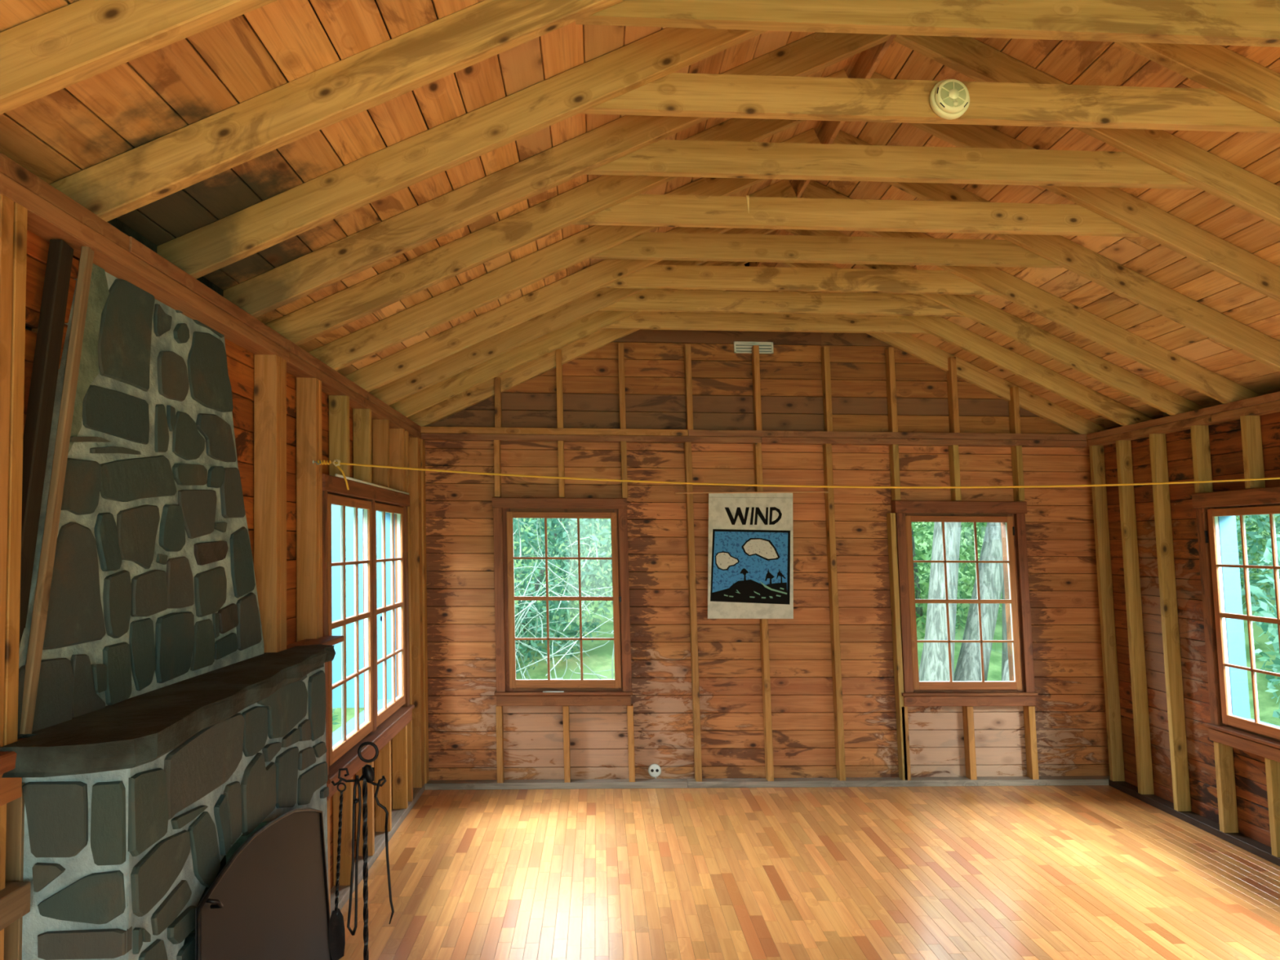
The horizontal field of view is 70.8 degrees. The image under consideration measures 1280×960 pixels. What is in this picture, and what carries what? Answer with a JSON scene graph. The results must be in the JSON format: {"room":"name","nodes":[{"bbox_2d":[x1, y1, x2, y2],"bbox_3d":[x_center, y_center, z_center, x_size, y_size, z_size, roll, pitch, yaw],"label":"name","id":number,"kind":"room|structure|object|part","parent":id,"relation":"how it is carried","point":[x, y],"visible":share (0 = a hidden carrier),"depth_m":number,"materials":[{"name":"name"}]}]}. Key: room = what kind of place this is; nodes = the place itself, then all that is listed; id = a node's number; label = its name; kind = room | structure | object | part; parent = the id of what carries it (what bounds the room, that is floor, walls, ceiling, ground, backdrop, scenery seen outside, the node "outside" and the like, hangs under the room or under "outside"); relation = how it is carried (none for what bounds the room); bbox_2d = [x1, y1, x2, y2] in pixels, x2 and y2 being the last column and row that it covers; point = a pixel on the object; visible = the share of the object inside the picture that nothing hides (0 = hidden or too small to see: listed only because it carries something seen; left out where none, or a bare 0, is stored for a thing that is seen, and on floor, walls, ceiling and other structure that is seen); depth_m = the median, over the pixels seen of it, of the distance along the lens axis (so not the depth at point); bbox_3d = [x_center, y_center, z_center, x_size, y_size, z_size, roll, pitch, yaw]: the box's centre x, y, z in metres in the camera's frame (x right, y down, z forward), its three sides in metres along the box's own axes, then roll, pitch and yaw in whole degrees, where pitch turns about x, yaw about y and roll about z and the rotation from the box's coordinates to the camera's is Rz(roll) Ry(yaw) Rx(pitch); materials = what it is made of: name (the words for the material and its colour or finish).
{"room":"cabin living room","nodes":[
{"label":"cabin living room","id":0,"kind":"room"},
{"bbox_2d":[0,151,424,959],"bbox_3d":[-1.329,0.518,1.480,0.235,2.460,9.545,1,-4,-3],"label":"wall","id":1,"kind":"structure","parent":0,"point":[291,410],"depth_m":3.35,"materials":[{"name":"brown wood"}]},
{"bbox_2d":[0,737,26,806],"bbox_3d":[-1.276,0.567,1.499,0.121,0.105,0.785,1,-4,-3],"label":"wooden ledge","id":2,"kind":"object","parent":1,"relation":"attached to","point":[10,788],"visible":0.5,"depth_m":1.77,"materials":[{"name":"brown wood"}]},
{"bbox_2d":[19,239,73,643],"bbox_3d":[-1.343,-0.013,1.988,0.038,1.109,0.251,1,-4,-13],"label":"leaning board","id":3,"kind":"object","parent":2,"relation":"on","point":[37,432],"visible":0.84,"depth_m":2.02,"materials":[{"name":"brown wood"}]},
{"bbox_3d":[-1.238,-0.807,-0.428,0.082,0.042,5.550,1,-4,-3],"label":"plate","id":4,"kind":"part","parent":1,"relation":"part of","materials":[{"name":"brown wood"}]},
{"bbox_3d":[-1.264,-0.720,0.172,0.085,0.044,6.760,1,-4,-3],"label":"plate","id":5,"kind":"part","parent":1,"relation":"part of","materials":[{"name":"brown wood"}]},
{"bbox_3d":[-1.455,-0.480,4.252,0.087,0.042,3.837,1,-4,-3],"label":"plate","id":6,"kind":"part","parent":1,"relation":"part of","materials":[{"name":"brown wood"}]},
{"bbox_2d":[286,635,343,648],"bbox_3d":[-1.348,0.680,3.751,0.126,0.025,0.365,1,-4,-3],"label":"wooden ledge","id":7,"kind":"object","parent":1,"relation":"attached to","point":[326,640],"visible":0.62,"depth_m":3.73,"materials":[{"name":"brown wood"}]},
{"bbox_2d":[312,460,320,465],"bbox_3d":[-1.369,-0.073,3.809,0.034,0.021,0.015,2,-4,-21],"label":"hook","id":8,"kind":"object","parent":1,"relation":"attached to","point":[313,461],"visible":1,"depth_m":3.80,"materials":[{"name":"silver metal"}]},
{"bbox_2d":[317,458,1279,489],"bbox_3d":[0.943,-0.001,3.977,4.638,0.132,0.040,1,-4,-4],"label":"rope","id":9,"kind":"object","parent":8,"relation":"hanging from","point":[338,463],"visible":1,"depth_m":3.94,"materials":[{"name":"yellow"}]},
{"bbox_3d":[-1.482,-0.393,4.852,0.085,0.044,2.627,1,-4,-3],"label":"plate","id":10,"kind":"part","parent":1,"relation":"part of","materials":[{"name":"brown wood"}]},
{"bbox_2d":[322,473,414,800],"bbox_3d":[-1.472,0.732,4.761,0.226,1.400,1.772,1,-4,-3],"label":"window","id":11,"kind":"structure","parent":1,"relation":"in","point":[380,720],"depth_m":4.73,"materials":[{"name":"brown wood"}]},
{"bbox_3d":[-1.418,0.662,3.918,0.144,1.232,0.062,1,-4,-3],"label":"casing","id":12,"kind":"part","parent":11,"relation":"part of","materials":[{"name":"brown wood"}]},
{"bbox_3d":[-1.398,1.253,4.322,0.022,0.054,0.682,1,-4,-3],"label":"rail","id":13,"kind":"part","parent":11,"relation":"part of","materials":[{"name":"brown wood"}]},
{"bbox_3d":[-1.414,0.110,4.401,0.012,0.042,0.682,1,-4,-3],"label":"rail","id":14,"kind":"part","parent":11,"relation":"part of","materials":[{"name":"brown wood"}]},
{"bbox_3d":[-1.382,1.253,4.323,0.013,0.054,0.682,1,-4,-3],"label":"rail","id":15,"kind":"part","parent":11,"relation":"part of","materials":[{"name":"brown wood"}]},
{"bbox_2d":[331,504,379,707],"bbox_3d":[-2.026,0.768,5.747,0.806,1.350,0.030,1,-4,-3],"label":"shutter","id":16,"kind":"object","parent":11,"relation":"attached to","point":[335,509],"visible":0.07,"depth_m":5.75,"materials":[{"name":"blue paint"}]},
{"bbox_3d":[-1.427,1.348,4.721,0.128,0.021,1.770,1,-4,-3],"label":"sill","id":17,"kind":"part","parent":11,"relation":"part of","materials":[{"name":"brown wood"}]},
{"bbox_2d":[335,473,408,494],"bbox_3d":[-1.425,0.032,4.899,0.014,0.012,1.580,1,-4,-3],"label":"stick","id":18,"kind":"object","parent":11,"relation":"on","point":[336,474],"visible":1,"depth_m":4.72,"materials":[{"name":"white paint"}]},
{"bbox_3d":[-1.451,0.166,5.204,0.012,0.042,0.650,1,-4,-3],"label":"rail","id":19,"kind":"part","parent":11,"relation":"part of","materials":[{"name":"brown wood"}]},
{"bbox_3d":[-1.435,1.309,5.125,0.022,0.054,0.650,1,-4,-3],"label":"rail","id":20,"kind":"part","parent":11,"relation":"part of","materials":[{"name":"brown wood"}]},
{"bbox_3d":[-1.419,1.309,5.126,0.013,0.054,0.650,1,-4,-3],"label":"rail","id":21,"kind":"part","parent":11,"relation":"part of","materials":[{"name":"brown wood"}]},
{"bbox_3d":[-1.497,0.780,5.600,0.144,1.232,0.062,1,-4,-3],"label":"casing","id":22,"kind":"part","parent":11,"relation":"part of","materials":[{"name":"wood"}]},
{"bbox_3d":[-1.412,1.949,4.607,0.087,0.042,2.785,1,-4,-3],"label":"sole plate","id":23,"kind":"part","parent":1,"relation":"part of","materials":[{"name":"wood"}]},
{"bbox_2d":[0,0,1279,439],"bbox_3d":[1.051,-1.247,1.739,5.601,1.464,10.195,1,-4,-3],"label":"ceiling","id":24,"kind":"structure","parent":0,"point":[432,201],"depth_m":3.30,"materials":[{"name":"brown wood"}]},
{"bbox_2d":[746,195,749,210],"bbox_3d":[0.452,-1.155,3.774,0.015,0.080,0.006,1,-4,-3],"label":"wood splinter","id":25,"kind":"object","parent":24,"relation":"attached to","point":[747,196],"visible":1,"depth_m":3.77,"materials":[{"name":"brown wood"}]},
{"bbox_2d":[928,79,969,119],"bbox_3d":[0.986,-1.213,2.853,0.126,0.126,0.049,1,-4,-3],"label":"smoke detector","id":26,"kind":"object","parent":24,"relation":"attached to","point":[949,99],"visible":1,"depth_m":2.83,"materials":[{"name":"yellow plastic"}]},
{"bbox_2d":[940,81,966,106],"bbox_3d":[0.987,-1.214,2.834,0.082,0.082,0.001,1,-4,-3],"label":"grille","id":27,"kind":"object","parent":26,"relation":"attached to","point":[953,94],"depth_m":2.83,"materials":[{"name":"white plastic"}]},
{"bbox_2d":[420,262,1110,790],"bbox_3d":[0.868,0.216,6.316,5.061,3.764,0.154,1,-4,-3],"label":"wall","id":28,"kind":"structure","parent":0,"point":[814,698],"depth_m":6.29,"materials":[{"name":"brown wood"}]},
{"bbox_3d":[-1.508,0.876,6.126,0.176,2.310,0.086,1,-4,-3],"label":"corner post","id":29,"kind":"part","parent":28,"relation":"part of","materials":[{"name":"brown wood"}]},
{"bbox_3d":[-0.586,-0.334,6.253,1.838,0.044,0.088,1,-4,-3],"label":"plate","id":30,"kind":"part","parent":28,"relation":"part of","materials":[{"name":"brown wood"}]},
{"bbox_3d":[-0.599,2.057,6.085,1.840,0.042,0.088,1,-4,-3],"label":"sole plate","id":31,"kind":"part","parent":28,"relation":"part of","materials":[{"name":"grey wood"}]},
{"bbox_2d":[492,497,632,706],"bbox_3d":[-0.534,0.829,6.198,0.970,1.405,0.183,1,-4,-3],"label":"window","id":32,"kind":"structure","parent":28,"relation":"in","point":[510,691],"depth_m":6.14,"materials":[{"name":"brown wood"}]},
{"bbox_3d":[-0.959,0.813,6.164,0.104,1.240,0.102,1,-4,-3],"label":"casing","id":33,"kind":"part","parent":32,"relation":"part of","materials":[{"name":"brown wood"}]},
{"bbox_3d":[-0.537,0.242,6.182,0.672,0.042,0.011,1,-4,-3],"label":"rail","id":34,"kind":"part","parent":32,"relation":"part of","materials":[{"name":"brown wood"}]},
{"bbox_3d":[-0.517,1.446,6.128,0.931,0.021,0.128,1,-4,-3],"label":"sill","id":35,"kind":"part","parent":32,"relation":"part of","materials":[{"name":"brown wood"}]},
{"bbox_3d":[-0.506,1.384,6.120,0.673,0.054,0.020,1,-4,-3],"label":"rail","id":36,"kind":"part","parent":32,"relation":"part of","materials":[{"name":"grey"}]},
{"bbox_3d":[-0.505,1.383,6.104,0.673,0.054,0.011,1,-4,-3],"label":"rail","id":37,"kind":"part","parent":32,"relation":"part of","materials":[{"name":"brown wood"}]},
{"bbox_3d":[-0.105,0.821,6.204,0.104,1.240,0.102,1,-4,-3],"label":"casing","id":38,"kind":"part","parent":32,"relation":"part of","materials":[{"name":"brown wood"}]},
{"bbox_3d":[-0.330,-0.287,6.264,2.348,0.042,0.084,1,-4,-3],"label":"plate","id":39,"kind":"part","parent":28,"relation":"part of","materials":[{"name":"brown wood"}]},
{"bbox_2d":[648,764,661,778],"bbox_3d":[0.101,1.994,6.160,0.090,0.100,0.018,1,-4,-3],"label":"wall outlet","id":40,"kind":"object","parent":28,"relation":"attached to","point":[654,770],"visible":1,"depth_m":6.15,"materials":[{"name":"white paint"}]},
{"bbox_2d":[675,491,828,493],"bbox_3d":[0.774,0.086,6.219,1.065,0.026,0.010,1,-4,-3],"label":"wooden dowel","id":41,"kind":"object","parent":28,"relation":"attached to","point":[741,491],"visible":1,"depth_m":6.22,"materials":[{"name":"brown wood"}]},
{"bbox_2d":[707,493,793,618],"bbox_3d":[0.761,0.518,6.185,0.593,0.864,0.005,1,-4,-3],"label":"poster","id":42,"kind":"object","parent":41,"relation":"hanging from","point":[750,560],"visible":1,"depth_m":6.18,"materials":[{"name":"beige paper"}]},
{"bbox_3d":[0.758,0.596,6.180,0.556,0.514,0.001,1,-4,-3],"label":"printed frame","id":43,"kind":"part","parent":42,"relation":"part of","materials":[{"name":"paper"}]},
{"bbox_2d":[771,510,778,521],"bbox_3d":[0.934,0.248,6.211,0.050,0.078,0.001,1,-4,-3],"label":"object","id":44,"kind":"structure","parent":42,"relation":"on","point":[775,513],"depth_m":6.21,"materials":[{"name":"beige paper"}]},
{"bbox_2d":[733,341,773,353],"bbox_3d":[0.807,-0.941,6.397,0.283,0.082,0.017,1,-4,-3],"label":"air vent","id":45,"kind":"object","parent":28,"relation":"in","point":[740,347],"visible":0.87,"depth_m":6.39,"materials":[{"name":"beige metal"}]},
{"bbox_3d":[0.673,-0.942,6.390,0.015,0.082,0.016,1,-4,-3],"label":"frame","id":46,"kind":"part","parent":45,"relation":"part of","materials":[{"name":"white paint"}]},
{"bbox_3d":[0.806,-0.977,6.399,0.280,0.009,0.016,1,-4,-3],"label":"frame","id":47,"kind":"part","parent":45,"relation":"part of","materials":[{"name":"white paint"}]},
{"bbox_3d":[0.808,-0.904,6.394,0.280,0.009,0.016,1,-4,-3],"label":"frame","id":48,"kind":"part","parent":45,"relation":"part of","materials":[{"name":"white paint"}]},
{"bbox_3d":[1.751,-0.313,6.363,2.836,0.044,0.084,1,-4,-3],"label":"plate","id":49,"kind":"part","parent":28,"relation":"part of","materials":[{"name":"brown wood"}]},
{"bbox_3d":[1.819,2.079,6.197,2.998,0.042,0.088,1,-4,-3],"label":"sole plate","id":50,"kind":"part","parent":28,"relation":"part of","materials":[{"name":"wood"}]},
{"bbox_3d":[2.007,-0.266,6.371,2.326,0.042,0.084,1,-4,-3],"label":"plate","id":51,"kind":"part","parent":28,"relation":"part of","materials":[{"name":"brown wood"}]},
{"bbox_2d":[890,500,1038,706],"bbox_3d":[2.260,0.859,6.326,0.975,1.415,0.183,1,-4,-3],"label":"window","id":52,"kind":"structure","parent":28,"relation":"in","point":[1020,691],"depth_m":6.27,"materials":[{"name":"brown wood"}]},
{"bbox_3d":[1.835,0.850,6.292,0.104,1.237,0.102,1,-4,-3],"label":"casing","id":53,"kind":"part","parent":52,"relation":"part of","materials":[{"name":"brown wood"}]},
{"bbox_3d":[2.236,0.274,6.310,0.684,0.042,0.011,1,-4,-3],"label":"rail","id":54,"kind":"part","parent":52,"relation":"part of","materials":[{"name":"brown wood"}]},
{"bbox_3d":[2.269,1.424,6.231,0.685,0.054,0.011,1,-4,-3],"label":"rail","id":55,"kind":"part","parent":52,"relation":"part of","materials":[{"name":"brown wood"}]},
{"bbox_3d":[2.273,1.481,6.256,0.946,0.021,0.128,1,-4,-3],"label":"sill","id":56,"kind":"part","parent":52,"relation":"part of","materials":[{"name":"brown wood"}]},
{"bbox_3d":[2.268,1.425,6.247,0.685,0.054,0.020,1,-4,-3],"label":"rail","id":57,"kind":"part","parent":52,"relation":"part of","materials":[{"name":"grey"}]},
{"bbox_3d":[2.691,0.858,6.332,0.104,1.237,0.102,1,-4,-3],"label":"casing","id":58,"kind":"part","parent":52,"relation":"part of","materials":[{"name":"brown wood"}]},
{"bbox_2d":[338,785,1279,959],"bbox_3d":[1.122,1.822,1.428,5.082,0.120,9.795,1,-4,-3],"label":"floor","id":59,"kind":"structure","parent":0,"point":[1043,872],"depth_m":4.45,"materials":[{"name":"brown wood"}]},
{"bbox_2d":[0,217,335,959],"bbox_3d":[-1.420,0.432,2.691,0.725,2.800,1.844,1,-4,-3],"label":"stone fireplace","id":60,"kind":"object","parent":59,"relation":"on","point":[165,735],"visible":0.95,"depth_m":2.30,"materials":[{"name":"black stone"}]},
{"bbox_2d":[19,246,94,733],"bbox_3d":[-1.310,-0.012,2.027,0.021,1.111,0.244,1,-4,-13],"label":"leaning board","id":61,"kind":"object","parent":60,"relation":"on","point":[40,609],"visible":0.92,"depth_m":2.01,"materials":[{"name":"brown wood"}]},
{"bbox_2d":[195,807,332,959],"bbox_3d":[-1.100,1.425,2.759,0.043,0.836,1.353,1,-4,-6],"label":"fire screen","id":62,"kind":"object","parent":59,"relation":"on","point":[269,900],"visible":1,"depth_m":2.69,"materials":[{"name":"black metal"}]},
{"bbox_3d":[-1.028,1.024,2.176,0.032,0.038,0.045,1,-4,-3],"label":"handle","id":63,"kind":"part","parent":62,"relation":"part of","materials":[{"name":"black metal"}]},
{"bbox_2d":[331,741,386,959],"bbox_3d":[-0.899,1.368,2.991,0.194,0.980,0.201,-4,-6,44],"label":"stand","id":64,"kind":"object","parent":59,"relation":"on","point":[367,775],"visible":1,"depth_m":3.00,"materials":[{"name":"black metal"}]},
{"bbox_2d":[328,782,346,959],"bbox_3d":[-0.996,1.291,2.977,0.045,0.561,0.066,1,-4,-3],"label":"shovel","id":65,"kind":"object","parent":64,"relation":"hanging from","point":[336,924],"visible":1,"depth_m":2.98,"materials":[{"name":"black metal"}]},
{"bbox_3d":[-0.998,1.497,2.963,0.034,0.149,0.068,-2,-5,31],"label":"blade","id":66,"kind":"part","parent":65,"relation":"part of","materials":[{"name":"black metal"}]},
{"bbox_3d":[-1.003,1.241,2.998,0.018,0.400,0.012,1,-4,-3],"label":"handle","id":67,"kind":"part","parent":65,"relation":"part of","materials":[{"name":"black metal"}]},
{"bbox_2d":[346,777,361,935],"bbox_3d":[-0.934,1.232,2.945,0.036,0.500,0.020,1,-4,-3],"label":"tongs","id":68,"kind":"object","parent":64,"relation":"hanging from","point":[355,801],"visible":1,"depth_m":2.94,"materials":[{"name":"black metal"}]},
{"bbox_3d":[-0.940,1.232,2.947,0.025,0.500,0.016,1,-4,-3],"label":"arm","id":69,"kind":"part","parent":68,"relation":"part of","materials":[{"name":"black metal"}]},
{"bbox_3d":[-0.927,1.231,2.947,0.022,0.500,0.016,1,-4,-3],"label":"arm","id":70,"kind":"part","parent":68,"relation":"part of","materials":[{"name":"black metal"}]},
{"bbox_3d":[-0.911,1.405,2.990,0.046,0.886,0.017,1,-4,-3],"label":"post","id":71,"kind":"part","parent":64,"relation":"part of","materials":[{"name":"black metal"}]},
{"bbox_3d":[-0.913,0.914,3.025,0.071,0.071,0.011,1,-4,-3],"label":"ring handle","id":72,"kind":"part","parent":64,"relation":"part of","materials":[{"name":"black metal"}]},
{"bbox_2d":[373,777,394,924],"bbox_3d":[-0.853,1.236,3.003,0.076,0.478,0.010,1,-4,-3],"label":"poker","id":73,"kind":"object","parent":64,"relation":"hanging from","point":[380,780],"visible":1,"depth_m":3.00,"materials":[{"name":"black metal"}]},
{"bbox_3d":[-0.865,1.078,3.013,0.049,0.163,0.010,1,-4,-3],"label":"handle","id":74,"kind":"part","parent":73,"relation":"part of","materials":[{"name":"black metal"}]},
{"bbox_3d":[-0.835,1.317,2.998,0.038,0.316,0.010,1,-4,-3],"label":"rod","id":75,"kind":"part","parent":73,"relation":"part of","materials":[{"name":"black metal"}]},
{"bbox_2d":[1087,391,1279,866],"bbox_3d":[3.494,0.561,1.702,0.232,2.460,9.545,1,-4,-3],"label":"wall","id":76,"kind":"structure","parent":0,"point":[1162,754],"depth_m":5.55,"materials":[{"name":"brown wood"}]},
{"bbox_3d":[3.244,-0.304,5.739,0.085,0.044,1.287,1,-4,-3],"label":"plate","id":77,"kind":"part","parent":76,"relation":"part of","materials":[{"name":"brown wood"}]},
{"bbox_3d":[3.431,-0.631,1.705,0.085,0.042,9.390,1,-4,-3],"label":"plate","id":78,"kind":"part","parent":76,"relation":"part of","materials":[{"name":"brown wood"}]},
{"bbox_3d":[3.498,1.762,1.538,0.087,0.042,9.385,1,-4,-3],"label":"sole plate","id":79,"kind":"part","parent":76,"relation":"part of","materials":[{"name":"wood"}]},
{"bbox_2d":[1191,486,1279,762],"bbox_3d":[3.365,0.725,4.351,0.212,1.412,1.740,1,-4,-3],"label":"window","id":80,"kind":"structure","parent":76,"relation":"in","point":[1231,724],"depth_m":5.07,"materials":[{"name":"brown wood"}]},
{"bbox_3d":[3.305,0.777,5.172,0.144,1.232,0.062,1,-4,-3],"label":"casing","id":81,"kind":"part","parent":80,"relation":"part of","materials":[{"name":"brown wood"}]},
{"bbox_3d":[3.348,1.346,4.307,0.128,0.021,1.740,1,-4,-3],"label":"sill","id":82,"kind":"part","parent":80,"relation":"part of","materials":[{"name":"brown wood"}]},
{"bbox_3d":[3.267,0.163,4.782,0.012,0.042,0.650,1,-4,-3],"label":"rail","id":83,"kind":"part","parent":80,"relation":"part of","materials":[{"name":"brown wood"}]},
{"bbox_3d":[3.300,1.317,4.704,0.013,0.054,0.650,1,-4,-3],"label":"rail","id":84,"kind":"part","parent":80,"relation":"part of","materials":[{"name":"brown wood"}]},
{"bbox_3d":[3.316,1.317,4.704,0.022,0.054,0.650,1,-4,-3],"label":"rail","id":85,"kind":"part","parent":80,"relation":"part of","materials":[{"name":"brown wood"}]},
{"bbox_3d":[3.463,-0.631,1.059,0.085,0.044,8.100,1,-4,-3],"label":"plate","id":86,"kind":"part","parent":76,"relation":"part of","materials":[{"name":"brown wood"}]},
{"label":"outside","id":87,"kind":"structure","parent":0,"visible":0},
{"bbox_2d":[332,515,1279,732],"bbox_3d":[1.728,-1.307,6.193,60.000,7.855,56.000,1,-4,-3],"label":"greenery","id":88,"kind":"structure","parent":87,"point":[600,659],"depth_m":11.53,"materials":[{"name":"green plant"}]},
{"bbox_2d":[332,534,346,724],"bbox_3d":[-3.345,1.258,7.397,2.085,3.114,2.644,1,-4,-3],"label":"bush","id":89,"kind":"object","parent":88,"relation":"on","point":[333,708],"visible":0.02,"depth_m":7.48,"materials":[{"name":"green plant"}]},
{"bbox_2d":[513,518,613,676],"bbox_3d":[-1.735,1.084,11.473,3.077,3.234,2.468,1,-4,-3],"label":"tree","id":90,"kind":"object","parent":88,"relation":"on","point":[559,532],"visible":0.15,"depth_m":11.07,"materials":[{"name":"green plant"}]},
{"bbox_3d":[-1.386,1.559,11.474,0.811,2.290,0.088,1,-4,-4],"label":"stem","id":91,"kind":"part","parent":90,"relation":"part of","materials":[{"name":"green plant"}]},
{"bbox_2d":[513,518,614,679],"bbox_3d":[-0.818,1.284,9.511,4.474,2.666,2.274,1,-4,-3],"label":"tangled brambles","id":92,"kind":"object","parent":88,"relation":"on","point":[530,604],"visible":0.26,"depth_m":9.37,"materials":[{"name":"grey plant"}]},
{"bbox_2d":[918,637,924,681],"bbox_3d":[4.041,-0.244,10.244,1.658,6.286,1.682,4,-5,-42],"label":"tree","id":93,"kind":"object","parent":88,"relation":"on","point":[922,658],"visible":0.02,"depth_m":10.03,"materials":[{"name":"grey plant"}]},
{"bbox_2d":[920,522,960,681],"bbox_3d":[3.815,-0.298,10.408,1.836,6.461,1.689,1,-4,-3],"label":"tree","id":94,"kind":"object","parent":88,"relation":"on","point":[935,667],"visible":0.03,"depth_m":9.75,"materials":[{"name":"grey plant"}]},
{"bbox_2d":[911,521,1002,639],"bbox_3d":[4.027,0.642,12.796,3.330,3.704,2.523,1,-4,-3],"label":"tree","id":95,"kind":"object","parent":88,"relation":"on","point":[919,584],"visible":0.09,"depth_m":12.15,"materials":[{"name":"green plant"}]},
{"bbox_3d":[3.822,1.155,12.503,0.490,2.633,0.564,1,-4,-3],"label":"stem","id":96,"kind":"part","parent":95,"relation":"part of","materials":[{"name":"green plant"}]},
{"bbox_2d":[954,522,1004,680],"bbox_3d":[4.539,-0.261,10.797,2.759,6.512,1.609,1,-4,-9],"label":"tree","id":97,"kind":"object","parent":88,"relation":"on","point":[991,577],"visible":0.03,"depth_m":10.01,"materials":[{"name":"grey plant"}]},
{"bbox_2d":[1001,580,1008,677],"bbox_3d":[4.466,-0.480,10.895,1.653,6.836,1.680,1,-4,-3],"label":"tree","id":98,"kind":"object","parent":88,"relation":"on","point":[1004,646],"visible":0.02,"depth_m":10.69,"materials":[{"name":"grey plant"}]},
{"bbox_2d":[1001,659,1009,680],"bbox_3d":[4.003,2.383,9.353,0.600,1.100,0.585,1,-4,-3],"label":"tree stump","id":99,"kind":"object","parent":88,"relation":"on","point":[1006,671],"visible":0.07,"depth_m":9.37,"materials":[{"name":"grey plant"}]},
{"bbox_2d":[1235,513,1279,653],"bbox_3d":[7.948,0.512,9.553,3.074,3.930,3.046,1,-4,-3],"label":"shrub","id":100,"kind":"object","parent":88,"relation":"on","point":[1253,535],"visible":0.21,"depth_m":10.07,"materials":[{"name":"green plant"}]},
{"bbox_2d":[1235,514,1279,602],"bbox_3d":[7.343,0.526,12.556,3.299,3.356,2.525,1,-4,-3],"label":"bush","id":101,"kind":"object","parent":88,"relation":"on","point":[1239,539],"visible":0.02,"depth_m":11.84,"materials":[{"name":"green plant"}]},
{"bbox_2d":[1244,531,1279,722],"bbox_3d":[5.985,1.220,6.526,2.441,3.127,3.094,1,-4,-3],"label":"shrub","id":102,"kind":"object","parent":88,"relation":"on","point":[1264,610],"visible":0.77,"depth_m":7.26,"materials":[{"name":"green plant"}]}
]}

